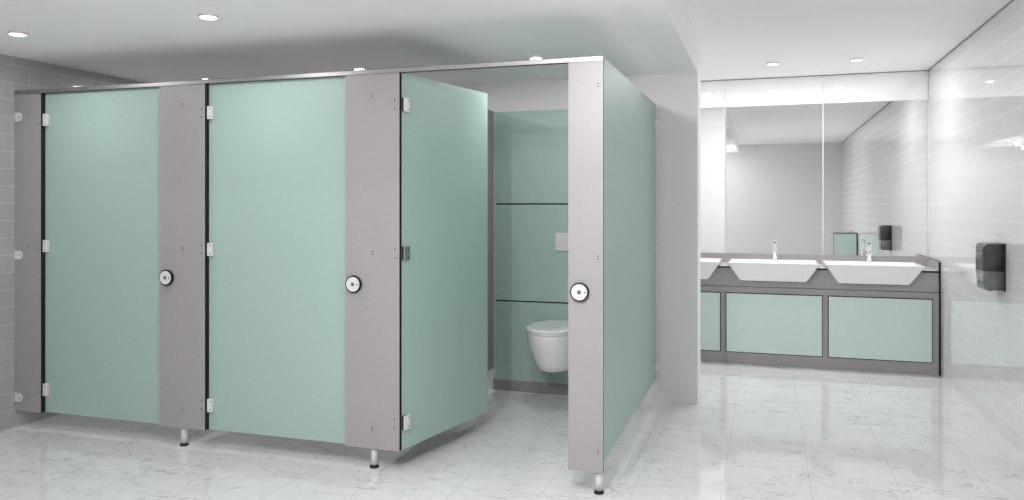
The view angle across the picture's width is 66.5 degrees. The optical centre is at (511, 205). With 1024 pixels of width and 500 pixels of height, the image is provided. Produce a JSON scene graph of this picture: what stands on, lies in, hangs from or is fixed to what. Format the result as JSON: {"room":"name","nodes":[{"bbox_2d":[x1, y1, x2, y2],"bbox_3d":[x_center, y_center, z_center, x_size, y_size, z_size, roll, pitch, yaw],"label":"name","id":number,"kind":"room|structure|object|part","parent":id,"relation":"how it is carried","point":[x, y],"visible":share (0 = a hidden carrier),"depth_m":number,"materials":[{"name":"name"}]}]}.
{"room":"public restroom","nodes":[
{"label":"public restroom","id":0,"kind":"room"},
{"bbox_2d":[0,54,144,431],"bbox_3d":[-3.288,0.095,3.535,0.120,2.400,6.170,0,0,18],"label":"wall","id":1,"kind":"structure","parent":0,"point":[16,73],"depth_m":4.52,"materials":[{"name":"grey tile"}]},
{"bbox_2d":[14,93,42,412],"bbox_3d":[-2.799,0.275,4.521,0.198,1.837,0.019,0,0,18],"label":"pilaster","id":2,"kind":"object","parent":1,"relation":"attached to","point":[28,115],"visible":1,"depth_m":4.51,"materials":[{"name":"grey laminate"}]},
{"bbox_2d":[43,87,158,423],"bbox_3d":[-2.292,0.273,4.367,0.860,1.834,0.037,0,0,18],"label":"door","id":3,"kind":"structure","parent":2,"relation":"attached to","point":[101,147],"depth_m":4.38,"materials":[{"name":"green laminate"}]},
{"bbox_2d":[0,0,700,84],"bbox_3d":[-1.203,-0.985,3.709,3.738,0.240,4.550,0,0,18],"label":"ceiling","id":4,"kind":"structure","parent":0,"point":[146,41],"depth_m":4.00,"materials":[{"name":"white paint"}]},
{"bbox_2d":[7,30,27,36],"bbox_3d":[-2.473,-0.858,3.906,0.088,0.014,0.088,0,0,18],"label":"recessed light","id":5,"kind":"object","parent":4,"relation":"in","point":[10,32],"visible":1,"depth_m":3.88,"materials":[{"name":"white plastic"}]},
{"bbox_2d":[198,13,218,19],"bbox_3d":[-1.379,-0.858,3.551,0.088,0.014,0.088,0,0,18],"label":"recessed light","id":6,"kind":"object","parent":4,"relation":"in","point":[208,16],"visible":1,"depth_m":3.53,"materials":[{"name":"white plastic"}]},
{"bbox_2d":[353,67,366,69],"bbox_3d":[-0.956,-0.858,4.917,0.088,0.014,0.088,0,0,18],"label":"recessed light","id":7,"kind":"object","parent":4,"relation":"in","point":[354,68],"visible":0.66,"depth_m":4.88,"materials":[{"name":"white plastic"}]},
{"bbox_2d":[529,56,543,59],"bbox_3d":[0.140,-0.858,4.554,0.088,0.014,0.088,0,0,18],"label":"recessed light","id":8,"kind":"object","parent":4,"relation":"in","point":[530,57],"visible":0.64,"depth_m":4.53,"materials":[{"name":"white plastic"}]},
{"bbox_2d":[0,361,1023,499],"bbox_3d":[-0.371,1.345,3.543,5.663,0.100,7.990,0,0,18],"label":"floor","id":9,"kind":"structure","parent":0,"point":[753,432],"depth_m":4.03,"materials":[{"name":"white stone"}]},
{"bbox_2d":[159,84,206,445],"bbox_3d":[-1.762,0.326,4.198,0.297,1.939,0.076,0,0,18],"label":"pilaster","id":10,"kind":"object","parent":9,"relation":"on","point":[182,108],"visible":1,"depth_m":4.18,"materials":[{"name":"grey laminate"}]},
{"bbox_2d":[207,76,345,443],"bbox_3d":[-1.212,0.273,4.015,0.860,1.834,0.037,0,0,18],"label":"door","id":11,"kind":"structure","parent":10,"relation":"attached to","point":[276,149],"depth_m":4.02,"materials":[{"name":"green laminate"}]},
{"bbox_2d":[345,72,400,468],"bbox_3d":[-0.680,0.326,3.849,0.295,1.939,0.070,0,0,13],"label":"pilaster","id":12,"kind":"object","parent":9,"relation":"on","point":[373,101],"visible":1,"depth_m":3.83,"materials":[{"name":"grey laminate"}]},
{"bbox_2d":[401,73,486,449],"bbox_3d":[-0.337,0.273,4.147,0.029,1.834,0.810,0,0,29],"label":"door","id":13,"kind":"structure","parent":12,"relation":"attached to","point":[444,126],"depth_m":4.08,"materials":[{"name":"green laminate"}]},
{"bbox_2d":[568,61,603,494],"bbox_3d":[0.333,0.326,3.510,0.159,1.939,0.064,0,0,6],"label":"pilaster","id":14,"kind":"object","parent":9,"relation":"on","point":[585,79],"visible":1,"depth_m":3.50,"materials":[{"name":"grey laminate"}]},
{"bbox_2d":[14,55,603,94],"bbox_3d":[-1.240,-0.656,4.023,3.468,0.024,0.036,0,0,18],"label":"headrail","id":15,"kind":"object","parent":14,"relation":"on","point":[565,60],"visible":1,"depth_m":3.90,"materials":[{"name":"metal"}]},
{"bbox_2d":[701,262,940,375],"bbox_3d":[1.802,0.865,6.650,3.207,0.860,0.490,0,0,18],"label":"vanity unit","id":16,"kind":"object","parent":9,"relation":"on","point":[822,322],"visible":0.56,"depth_m":6.19,"materials":[{"name":"grey laminate"}]},
{"bbox_3d":[1.365,0.958,6.541,0.729,0.476,0.013,0,0,18],"label":"access panel","id":17,"kind":"part","parent":16,"relation":"part of","materials":[{"name":"green laminate"}]},
{"bbox_3d":[2.108,0.958,6.299,0.729,0.476,0.013,0,0,18],"label":"access panel","id":18,"kind":"part","parent":16,"relation":"part of","materials":[{"name":"green laminate"}]},
{"bbox_2d":[701,253,939,272],"bbox_3d":[1.804,0.468,6.653,3.208,0.094,0.488,0,0,18],"label":"countertop","id":19,"kind":"structure","parent":16,"relation":"on","point":[931,265],"depth_m":6.59,"materials":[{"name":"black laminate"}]},
{"bbox_2d":[701,258,722,278],"bbox_3d":[1.422,0.532,6.636,0.692,0.151,0.501,0,0,18],"label":"basin","id":20,"kind":"object","parent":19,"relation":"in","point":[708,265],"visible":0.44,"depth_m":6.35,"materials":[{"name":"white ceramic"}]},
{"bbox_2d":[728,258,819,281],"bbox_3d":[2.137,0.532,6.404,0.692,0.151,0.501,0,0,18],"label":"basin","id":21,"kind":"object","parent":19,"relation":"in","point":[779,270],"visible":1,"depth_m":6.21,"materials":[{"name":"white ceramic"}]},
{"bbox_2d":[773,240,776,259],"bbox_3d":[2.203,0.374,6.546,0.046,0.166,0.143,0,0,18],"label":"tap","id":22,"kind":"object","parent":19,"relation":"on","point":[774,241],"visible":1,"depth_m":6.58,"materials":[{"name":"silver metal"}]},
{"bbox_2d":[866,241,872,261],"bbox_3d":[2.897,0.374,6.320,0.046,0.166,0.143,0,0,18],"label":"tap","id":23,"kind":"object","parent":19,"relation":"on","point":[869,252],"visible":1,"depth_m":6.35,"materials":[{"name":"silver metal"}]},
{"bbox_2d":[821,260,924,284],"bbox_3d":[2.834,0.532,6.177,0.692,0.151,0.501,0,0,18],"label":"basin","id":24,"kind":"object","parent":19,"relation":"in","point":[847,272],"visible":0.99,"depth_m":5.98,"materials":[{"name":"white ceramic"}]},
{"bbox_3d":[2.849,0.958,6.058,0.729,0.476,0.013,0,0,18],"label":"access panel","id":25,"kind":"part","parent":16,"relation":"part of","materials":[{"name":"green laminate"}]},
{"bbox_2d":[454,72,700,404],"bbox_3d":[-0.535,0.215,5.763,3.738,2.160,0.230,0,0,18],"label":"wall","id":26,"kind":"structure","parent":0,"point":[676,97],"depth_m":5.13,"materials":[{"name":"white paint"}]},
{"bbox_2d":[487,109,493,370],"bbox_3d":[-0.407,0.241,4.677,0.013,1.808,1.755,0,0,18],"label":"wall","id":27,"kind":"structure","parent":26,"relation":"attached to","point":[490,114],"depth_m":5.45,"materials":[{"name":"grey laminate"}]},
{"bbox_2d":[493,378,567,394],"bbox_3d":[0.364,1.258,5.340,1.041,0.075,0.019,0,0,18],"label":"baseboard","id":28,"kind":"structure","parent":26,"relation":"attached to","point":[498,384],"depth_m":5.41,"materials":[{"name":"grey laminate"}]},
{"bbox_2d":[496,203,567,204],"bbox_3d":[0.373,-0.009,5.343,1.015,0.009,0.006,0,0,18],"label":"trim","id":29,"kind":"structure","parent":26,"relation":"attached to","point":[496,203],"depth_m":5.42,"materials":[{"name":"black laminate"}]},
{"bbox_2d":[496,300,567,303],"bbox_3d":[0.373,0.668,5.343,1.015,0.009,0.006,0,0,18],"label":"trim","id":30,"kind":"structure","parent":26,"relation":"attached to","point":[496,300],"depth_m":5.41,"materials":[{"name":"black metal"}]},
{"bbox_2d":[496,301,567,383],"bbox_3d":[0.371,0.947,5.337,1.015,0.547,0.018,0,0,18],"label":"panel","id":31,"kind":"object","parent":26,"relation":"attached to","point":[514,358],"visible":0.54,"depth_m":5.43,"materials":[{"name":"green laminate"}]},
{"bbox_2d":[525,320,567,372],"bbox_3d":[0.274,0.925,5.085,0.372,0.294,0.520,0,0,18],"label":"toilet","id":32,"kind":"object","parent":31,"relation":"attached to","point":[547,340],"visible":0.71,"depth_m":4.91,"materials":[{"name":"white ceramic"}]},
{"bbox_3d":[0.267,0.806,5.062,0.370,0.014,0.469,0,0,18],"label":"seat","id":33,"kind":"part","parent":32,"relation":"part of","materials":[{"name":"white plastic"}]},
{"bbox_3d":[0.266,0.788,5.059,0.372,0.020,0.465,0,0,18],"label":"lid","id":34,"kind":"part","parent":32,"relation":"part of","materials":[{"name":"white plastic"}]},
{"bbox_2d":[496,205,567,302],"bbox_3d":[0.371,0.330,5.337,1.015,0.667,0.018,0,0,18],"label":"panel","id":35,"kind":"object","parent":26,"relation":"attached to","point":[529,267],"visible":0.56,"depth_m":5.41,"materials":[{"name":"green laminate"}]},
{"bbox_2d":[555,233,567,250],"bbox_3d":[0.378,0.250,5.317,0.170,0.120,0.014,0,0,18],"label":"flush plate","id":36,"kind":"object","parent":35,"relation":"attached to","point":[561,239],"visible":0.52,"depth_m":5.33,"materials":[{"name":"white plastic"}]},
{"bbox_2d":[496,109,567,202],"bbox_3d":[0.371,-0.335,5.337,1.015,0.641,0.018,0,0,18],"label":"panel","id":37,"kind":"object","parent":26,"relation":"attached to","point":[532,146],"visible":0.56,"depth_m":5.40,"materials":[{"name":"green laminate"}]},
{"bbox_2d":[603,57,657,459],"bbox_3d":[0.679,0.241,4.324,0.023,1.808,1.756,0,0,18],"label":"partition panel","id":38,"kind":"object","parent":26,"relation":"attached to","point":[630,121],"depth_m":4.09,"materials":[{"name":"green laminate"}]},
{"bbox_2d":[717,100,927,256],"bbox_3d":[1.840,0.095,6.962,3.333,2.400,0.120,0,0,18],"label":"wall","id":39,"kind":"structure","parent":0,"point":[903,100],"depth_m":6.55,"materials":[{"name":"white paint"}]},
{"bbox_2d":[701,107,723,252],"bbox_3d":[1.494,-0.222,7.008,0.798,1.284,0.005,0,0,18],"label":"wall mirror","id":40,"kind":"object","parent":39,"relation":"attached to","point":[712,119],"visible":0.36,"depth_m":6.91,"materials":[{"name":"silver mirror"}]},
{"bbox_2d":[701,81,724,107],"bbox_3d":[1.493,-0.982,7.008,0.801,0.234,0.006,0,0,18],"label":"glass strip","id":41,"kind":"object","parent":39,"relation":"attached to","point":[712,92],"visible":0.36,"depth_m":6.91,"materials":[{"name":"white glass"}]},
{"bbox_2d":[725,104,822,254],"bbox_3d":[2.259,-0.222,6.759,0.798,1.284,0.005,0,0,18],"label":"wall mirror","id":42,"kind":"object","parent":39,"relation":"attached to","point":[774,154],"visible":0.93,"depth_m":6.76,"materials":[{"name":"silver mirror"}]},
{"bbox_2d":[725,76,822,106],"bbox_3d":[2.259,-0.982,6.759,0.801,0.234,0.006,0,0,18],"label":"glass strip","id":43,"kind":"object","parent":39,"relation":"attached to","point":[792,90],"visible":1,"depth_m":6.75,"materials":[{"name":"white glass"}]},
{"bbox_2d":[701,70,927,81],"bbox_3d":[1.873,-1.102,6.880,3.206,0.006,0.016,0,0,18],"label":"trim","id":44,"kind":"structure","parent":39,"relation":"attached to","point":[917,70],"depth_m":6.63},
{"bbox_2d":[823,100,926,256],"bbox_3d":[3.021,-0.222,6.511,0.790,1.284,0.005,0,0,18],"label":"wall mirror","id":45,"kind":"object","parent":39,"relation":"attached to","point":[875,153],"visible":1,"depth_m":6.51,"materials":[{"name":"silver mirror"}]},
{"bbox_2d":[823,71,927,102],"bbox_3d":[3.021,-0.982,6.511,0.794,0.234,0.006,0,0,18],"label":"glass strip","id":46,"kind":"object","parent":39,"relation":"attached to","point":[897,86],"visible":1,"depth_m":6.50,"materials":[{"name":"white glass"}]},
{"bbox_2d":[684,0,1010,80],"bbox_3d":[-0.371,-1.155,3.543,5.663,0.100,7.990,0,0,18],"label":"ceiling","id":47,"kind":"structure","parent":0,"point":[738,39],"depth_m":5.02,"materials":[{"name":"white paint"}]},
{"bbox_2d":[767,62,778,64],"bbox_3d":[2.021,-1.098,6.052,0.088,0.014,0.088,0,0,18],"label":"recessed light","id":48,"kind":"object","parent":47,"relation":"in","point":[768,63],"visible":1,"depth_m":6.03,"materials":[{"name":"white plastic"}]},
{"bbox_2d":[850,58,862,60],"bbox_3d":[2.598,-1.098,5.885,0.088,0.014,0.088,0,0,18],"label":"recessed light","id":49,"kind":"object","parent":47,"relation":"in","point":[851,59],"visible":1,"depth_m":5.86,"materials":[{"name":"white plastic"}]},
{"bbox_2d":[928,0,1023,455],"bbox_3d":[2.265,0.095,2.686,0.120,2.400,7.990,0,0,18],"label":"wall","id":50,"kind":"structure","parent":0,"point":[976,92],"depth_m":4.79,"materials":[{"name":"grey tile"}]},
{"bbox_2d":[928,0,1013,70],"bbox_3d":[2.204,-1.101,2.706,0.007,0.007,7.750,0,0,18],"label":"trim","id":51,"kind":"structure","parent":50,"relation":"attached to","point":[1008,3],"depth_m":4.95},
{"bbox_2d":[976,242,1005,291],"bbox_3d":[2.714,0.347,4.438,0.107,0.268,0.208,0,0,18],"label":"dispenser","id":52,"kind":"object","parent":50,"relation":"attached to","point":[990,256],"visible":1,"depth_m":4.35,"materials":[{"name":"grey plastic"}]},
{"bbox_3d":[2.762,0.346,4.423,0.006,0.266,0.208,0,0,18],"label":"plate","id":53,"kind":"part","parent":52,"relation":"part of","materials":[{"name":"black plastic"}]}
]}

